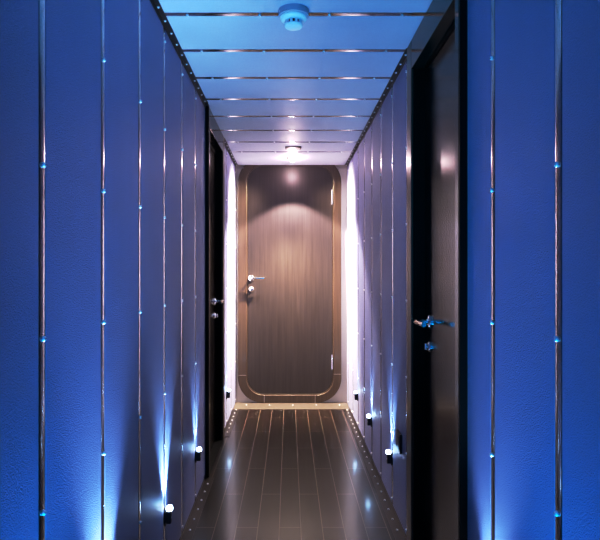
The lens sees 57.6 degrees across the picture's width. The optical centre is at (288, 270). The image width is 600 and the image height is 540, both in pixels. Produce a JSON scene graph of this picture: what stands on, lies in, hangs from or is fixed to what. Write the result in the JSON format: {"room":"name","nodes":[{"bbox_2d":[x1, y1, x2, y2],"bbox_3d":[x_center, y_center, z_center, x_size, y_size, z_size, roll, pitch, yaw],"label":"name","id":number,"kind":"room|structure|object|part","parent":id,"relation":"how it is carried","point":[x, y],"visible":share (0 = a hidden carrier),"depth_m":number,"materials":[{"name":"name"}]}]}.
{"room":"ship interior","nodes":[
{"label":"ship interior","id":0,"kind":"room"},
{"bbox_2d":[0,0,235,539],"bbox_3d":[-0.550,0.120,1.625,0.148,2.150,6.650,0,0,0],"label":"wall","id":1,"kind":"structure","parent":0,"point":[102,119],"depth_m":1.41,"materials":[{"name":"paint"}]},
{"bbox_3d":[-0.490,0.119,0.895,0.012,2.144,0.320,0,0,0],"label":"wall panel","id":2,"kind":"part","parent":1,"relation":"part of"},
{"bbox_3d":[-0.490,0.119,1.244,0.012,2.144,0.320,0,0,0],"label":"wall panel","id":3,"kind":"part","parent":1,"relation":"part of","materials":[{"name":"blue paint"}]},
{"bbox_3d":[-0.490,0.119,1.593,0.012,2.144,0.320,0,0,0],"label":"wall panel","id":4,"kind":"part","parent":1,"relation":"part of","materials":[{"name":"blue paint"}]},
{"bbox_3d":[-0.490,0.119,1.942,0.012,2.144,0.320,0,0,0],"label":"wall panel","id":5,"kind":"part","parent":1,"relation":"part of","materials":[{"name":"blue paint"}]},
{"bbox_2d":[164,505,172,525],"bbox_3d":[-0.466,0.948,2.117,0.032,0.078,0.027,0,0,0],"label":"uplight","id":6,"kind":"object","parent":1,"relation":"attached to","point":[168,512],"visible":1,"depth_m":2.11,"materials":[{"name":"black metal"}]},
{"bbox_3d":[-0.490,0.119,2.292,0.012,2.144,0.320,0,0,0],"label":"wall panel","id":7,"kind":"part","parent":1,"relation":"part of","materials":[{"name":"blue paint"}]},
{"bbox_2d":[150,0,208,107],"bbox_3d":[-0.472,-0.948,0.724,0.024,0.014,4.848,0,0,0],"label":"trim","id":8,"kind":"structure","parent":1,"relation":"attached to","point":[156,4],"depth_m":2.31,"materials":[{"name":"brown metal"}]},
{"bbox_3d":[-0.490,0.119,2.640,0.012,2.144,0.320,0,0,0],"label":"wall panel","id":9,"kind":"part","parent":1,"relation":"part of","materials":[{"name":"paint"}]},
{"bbox_2d":[179,476,213,539],"bbox_3d":[-0.458,1.189,0.724,0.052,0.012,4.848,0,0,0],"label":"trim","id":10,"kind":"structure","parent":1,"relation":"attached to","point":[189,529],"depth_m":2.71,"materials":[{"name":"brown metal"}]},
{"bbox_2d":[195,447,201,462],"bbox_3d":[-0.466,0.948,2.815,0.032,0.078,0.027,0,0,0],"label":"uplight","id":11,"kind":"object","parent":1,"relation":"attached to","point":[199,449],"visible":1,"depth_m":2.80,"materials":[{"name":"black metal"}]},
{"bbox_3d":[-0.490,0.119,2.989,0.012,2.144,0.320,0,0,0],"label":"wall panel","id":12,"kind":"part","parent":1,"relation":"part of","materials":[{"name":"paint"}]},
{"bbox_2d":[205,106,224,476],"bbox_3d":[-0.521,0.120,3.535,0.146,2.148,0.770,0,0,0],"label":"door","id":13,"kind":"structure","parent":1,"relation":"in","point":[214,138],"depth_m":3.72,"materials":[{"name":"black paint"}]},
{"bbox_3d":[-0.489,-0.894,3.520,0.050,0.119,0.639,0,0,0],"label":"panel","id":14,"kind":"part","parent":13,"relation":"part of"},
{"bbox_3d":[-0.524,1.191,3.535,0.120,0.006,0.768,0,0,0],"label":"sill","id":15,"kind":"part","parent":13,"relation":"part of","materials":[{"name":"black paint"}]},
{"bbox_3d":[-0.482,0.210,3.717,0.068,0.054,0.149,0,0,0],"label":"handle","id":16,"kind":"part","parent":13,"relation":"part of","materials":[{"name":"silver metal"}]},
{"bbox_3d":[-0.490,0.119,4.059,0.012,2.144,0.275,0,0,0],"label":"wall panel","id":17,"kind":"part","parent":1,"relation":"part of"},
{"bbox_2d":[226,389,230,398],"bbox_3d":[-0.466,0.948,4.210,0.032,0.078,0.027,0,0,0],"label":"uplight","id":18,"kind":"object","parent":1,"relation":"attached to","point":[228,390],"visible":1,"depth_m":4.20,"materials":[{"name":"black metal"}]},
{"bbox_3d":[-0.490,0.119,4.386,0.012,2.144,0.320,0,0,0],"label":"wall panel","id":19,"kind":"part","parent":1,"relation":"part of","materials":[{"name":"white paint"}]},
{"bbox_2d":[225,139,237,166],"bbox_3d":[-0.472,-0.948,4.418,0.024,0.014,0.993,0,0,0],"label":"trim","id":20,"kind":"structure","parent":1,"relation":"attached to","point":[226,143],"depth_m":4.41,"materials":[{"name":"brown metal"}]},
{"bbox_2d":[225,409,238,436],"bbox_3d":[-0.458,1.189,4.311,0.052,0.012,0.778,0,0,0],"label":"trim","id":21,"kind":"structure","parent":1,"relation":"attached to","point":[231,420],"depth_m":4.29,"materials":[{"name":"brown metal"}]},
{"bbox_3d":[-0.490,0.119,4.734,0.012,2.144,0.320,0,0,0],"label":"wall panel","id":22,"kind":"part","parent":1,"relation":"part of","materials":[{"name":"white paint"}]},
{"bbox_3d":[-0.490,0.119,4.937,0.012,2.144,0.026,0,0,0],"label":"wall panel","id":23,"kind":"part","parent":1,"relation":"part of","materials":[{"name":"white paint"}]},
{"bbox_2d":[235,165,346,402],"bbox_3d":[0.021,-0.030,4.942,1.290,2.450,0.175,0,0,0],"label":"wall","id":24,"kind":"structure","parent":0,"point":[341,395],"depth_m":4.95,"materials":[{"name":"paint"}]},
{"bbox_2d":[238,165,340,402],"bbox_3d":[0.006,0.082,4.907,0.932,2.218,0.084,0,0,0],"label":"door","id":25,"kind":"structure","parent":24,"relation":"in","point":[289,216],"depth_m":4.93,"materials":[{"name":"wood"}]},
{"bbox_3d":[-0.295,0.065,4.899,0.149,0.054,0.068,0,0,0],"label":"handle","id":26,"kind":"part","parent":25,"relation":"part of","materials":[{"name":"silver metal"}]},
{"bbox_2d":[233,402,349,409],"bbox_3d":[0.021,1.190,4.824,1.009,0.009,0.249,0,0,0],"label":"trim","id":27,"kind":"structure","parent":24,"relation":"attached to","point":[238,405],"depth_m":4.79,"materials":[{"name":"brown wood"}]},
{"bbox_2d":[192,403,395,539],"bbox_3d":[0.021,1.225,1.650,1.290,0.060,6.800,0,0,0],"label":"floor","id":28,"kind":"structure","parent":0,"point":[278,474],"depth_m":3.05,"materials":[{"name":"brown wood"}]},
{"bbox_2d":[159,0,432,164],"bbox_3d":[0.021,-0.981,1.583,1.290,0.068,6.665,0,0,0],"label":"ceiling","id":29,"kind":"structure","parent":0,"point":[268,87],"depth_m":2.54,"materials":[{"name":"paint"}]},
{"bbox_3d":[0.021,-0.961,4.651,1.270,0.012,0.529,0,0,0],"label":"panel","id":30,"kind":"part","parent":29,"relation":"part of","materials":[{"name":"white paint"}]},
{"bbox_3d":[0.021,-0.961,3.870,1.270,0.012,0.305,0,0,0],"label":"panel","id":31,"kind":"part","parent":29,"relation":"part of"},
{"bbox_3d":[0.021,-0.961,4.204,1.270,0.012,0.305,0,0,0],"label":"panel","id":32,"kind":"part","parent":29,"relation":"part of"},
{"bbox_3d":[0.021,-0.961,3.535,1.270,0.012,0.305,0,0,0],"label":"panel","id":33,"kind":"part","parent":29,"relation":"part of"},
{"bbox_2d":[287,156,297,161],"bbox_3d":[0.028,-0.937,4.590,0.096,0.036,0.096,0,0,0],"label":"recessed light","id":34,"kind":"object","parent":29,"relation":"in","point":[292,158],"visible":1,"depth_m":4.57,"materials":[{"name":"silver metal"}]},
{"bbox_2d":[285,146,300,149],"bbox_3d":[0.033,-0.951,4.220,0.124,0.007,0.092,0,0,0],"label":"ceiling light","id":35,"kind":"object","parent":29,"relation":"in","point":[286,147],"visible":1,"depth_m":4.20,"materials":[{"name":"white glass"}]},
{"bbox_3d":[0.021,-0.961,3.201,1.270,0.012,0.305,0,0,0],"label":"panel","id":36,"kind":"part","parent":29,"relation":"part of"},
{"bbox_2d":[278,3,308,30],"bbox_3d":[0.017,-0.923,2.000,0.114,0.063,0.114,0,0,0],"label":"smoke detector","id":37,"kind":"object","parent":29,"relation":"attached to","point":[293,15],"visible":1,"depth_m":1.97,"materials":[{"name":"grey plastic"}]},
{"bbox_3d":[0.021,-0.961,2.866,1.270,0.012,0.305,0,0,0],"label":"panel","id":38,"kind":"part","parent":29,"relation":"part of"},
{"bbox_3d":[0.021,-0.961,2.532,1.270,0.012,0.305,0,0,0],"label":"panel","id":39,"kind":"part","parent":29,"relation":"part of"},
{"bbox_3d":[0.021,-0.961,2.197,1.270,0.012,0.305,0,0,0],"label":"panel","id":40,"kind":"part","parent":29,"relation":"part of","materials":[{"name":"white paint"}]},
{"bbox_3d":[0.021,-0.961,1.863,1.270,0.012,0.305,0,0,0],"label":"panel","id":41,"kind":"part","parent":29,"relation":"part of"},
{"bbox_2d":[347,0,599,539],"bbox_3d":[0.592,0.120,1.625,0.148,2.150,6.650,0,0,0],"label":"wall","id":42,"kind":"structure","parent":0,"point":[533,66],"depth_m":1.28,"materials":[{"name":"paint"}]},
{"bbox_3d":[0.532,0.119,4.896,0.012,2.144,0.108,0,0,0],"label":"wall panel","id":43,"kind":"part","parent":42,"relation":"part of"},
{"bbox_3d":[0.532,0.119,4.657,0.012,2.144,0.313,0,0,0],"label":"wall panel","id":44,"kind":"part","parent":42,"relation":"part of","materials":[{"name":"white paint"}]},
{"bbox_3d":[0.532,0.119,4.315,0.012,2.144,0.313,0,0,0],"label":"wall panel","id":45,"kind":"part","parent":42,"relation":"part of","materials":[{"name":"white paint"}]},
{"bbox_2d":[354,391,357,400],"bbox_3d":[0.508,0.948,4.144,0.032,0.078,0.027,0,0,0],"label":"uplight","id":46,"kind":"object","parent":42,"relation":"attached to","point":[355,392],"visible":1,"depth_m":4.13,"materials":[{"name":"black metal"}]},
{"bbox_3d":[0.532,0.119,3.973,0.012,2.144,0.313,0,0,0],"label":"wall panel","id":47,"kind":"part","parent":42,"relation":"part of","materials":[{"name":"white paint"}]},
{"bbox_3d":[0.532,0.119,3.631,0.012,2.144,0.313,0,0,0],"label":"wall panel","id":48,"kind":"part","parent":42,"relation":"part of","materials":[{"name":"paint"}]},
{"bbox_2d":[367,414,371,426],"bbox_3d":[0.508,0.948,3.460,0.032,0.078,0.027,0,0,0],"label":"uplight","id":49,"kind":"object","parent":42,"relation":"attached to","point":[369,419],"visible":1,"depth_m":3.45,"materials":[{"name":"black metal"}]},
{"bbox_2d":[344,409,406,539],"bbox_3d":[0.500,1.189,3.518,0.052,0.012,2.363,0,0,0],"label":"trim","id":50,"kind":"structure","parent":42,"relation":"attached to","point":[398,531],"depth_m":3.04,"materials":[{"name":"brown metal"}]},
{"bbox_2d":[345,48,406,165],"bbox_3d":[0.514,-0.948,3.626,0.024,0.014,2.578,0,0,0],"label":"trim","id":51,"kind":"structure","parent":42,"relation":"attached to","point":[403,59],"depth_m":3.02,"materials":[{"name":"brown metal"}]},
{"bbox_3d":[0.532,0.119,3.289,0.012,2.144,0.313,0,0,0],"label":"wall panel","id":52,"kind":"part","parent":42,"relation":"part of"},
{"bbox_3d":[0.532,0.119,2.947,0.012,2.144,0.313,0,0,0],"label":"wall panel","id":53,"kind":"part","parent":42,"relation":"part of","materials":[{"name":"paint"}]},
{"bbox_2d":[386,450,391,464],"bbox_3d":[0.508,0.948,2.776,0.032,0.078,0.027,0,0,0],"label":"uplight","id":54,"kind":"object","parent":42,"relation":"attached to","point":[388,452],"visible":1,"depth_m":2.77,"materials":[{"name":"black metal"}]},
{"bbox_2d":[396,429,401,453],"bbox_3d":[0.518,0.805,2.575,0.014,0.090,0.090,0,0,0],"label":"wall socket","id":55,"kind":"object","parent":42,"relation":"attached to","point":[398,434],"visible":1,"depth_m":2.55,"materials":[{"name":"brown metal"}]},
{"bbox_3d":[0.532,0.119,2.605,0.012,2.144,0.313,0,0,0],"label":"wall panel","id":56,"kind":"part","parent":42,"relation":"part of","materials":[{"name":"paint"}]},
{"bbox_2d":[407,0,466,539],"bbox_3d":[0.563,0.120,1.972,0.146,2.148,0.725,0,0,0],"label":"door","id":57,"kind":"structure","parent":42,"relation":"in","point":[437,51],"depth_m":2.05,"materials":[{"name":"black paint"}]},
{"bbox_3d":[0.524,0.200,2.102,0.068,0.054,0.149,0,0,0],"label":"handle","id":58,"kind":"part","parent":57,"relation":"part of","materials":[{"name":"silver metal"}]},
{"bbox_3d":[0.547,0.298,2.150,0.023,0.042,0.042,0,0,0],"label":"lock knob","id":59,"kind":"part","parent":57,"relation":"part of","materials":[{"name":"silver metal"}]},
{"bbox_3d":[0.531,-0.894,1.958,0.050,0.119,0.594,0,0,0],"label":"panel","id":60,"kind":"part","parent":57,"relation":"part of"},
{"bbox_3d":[0.532,0.119,1.516,0.012,2.144,0.186,0,0,0],"label":"wall panel","id":61,"kind":"part","parent":42,"relation":"part of","materials":[{"name":"blue paint"}]},
{"bbox_3d":[0.532,0.119,1.237,0.012,2.144,0.313,0,0,0],"label":"wall panel","id":62,"kind":"part","parent":42,"relation":"part of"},
{"bbox_3d":[0.532,0.119,0.895,0.012,2.144,0.313,0,0,0],"label":"wall panel","id":63,"kind":"part","parent":42,"relation":"part of","materials":[{"name":"blue paint"}]}
]}

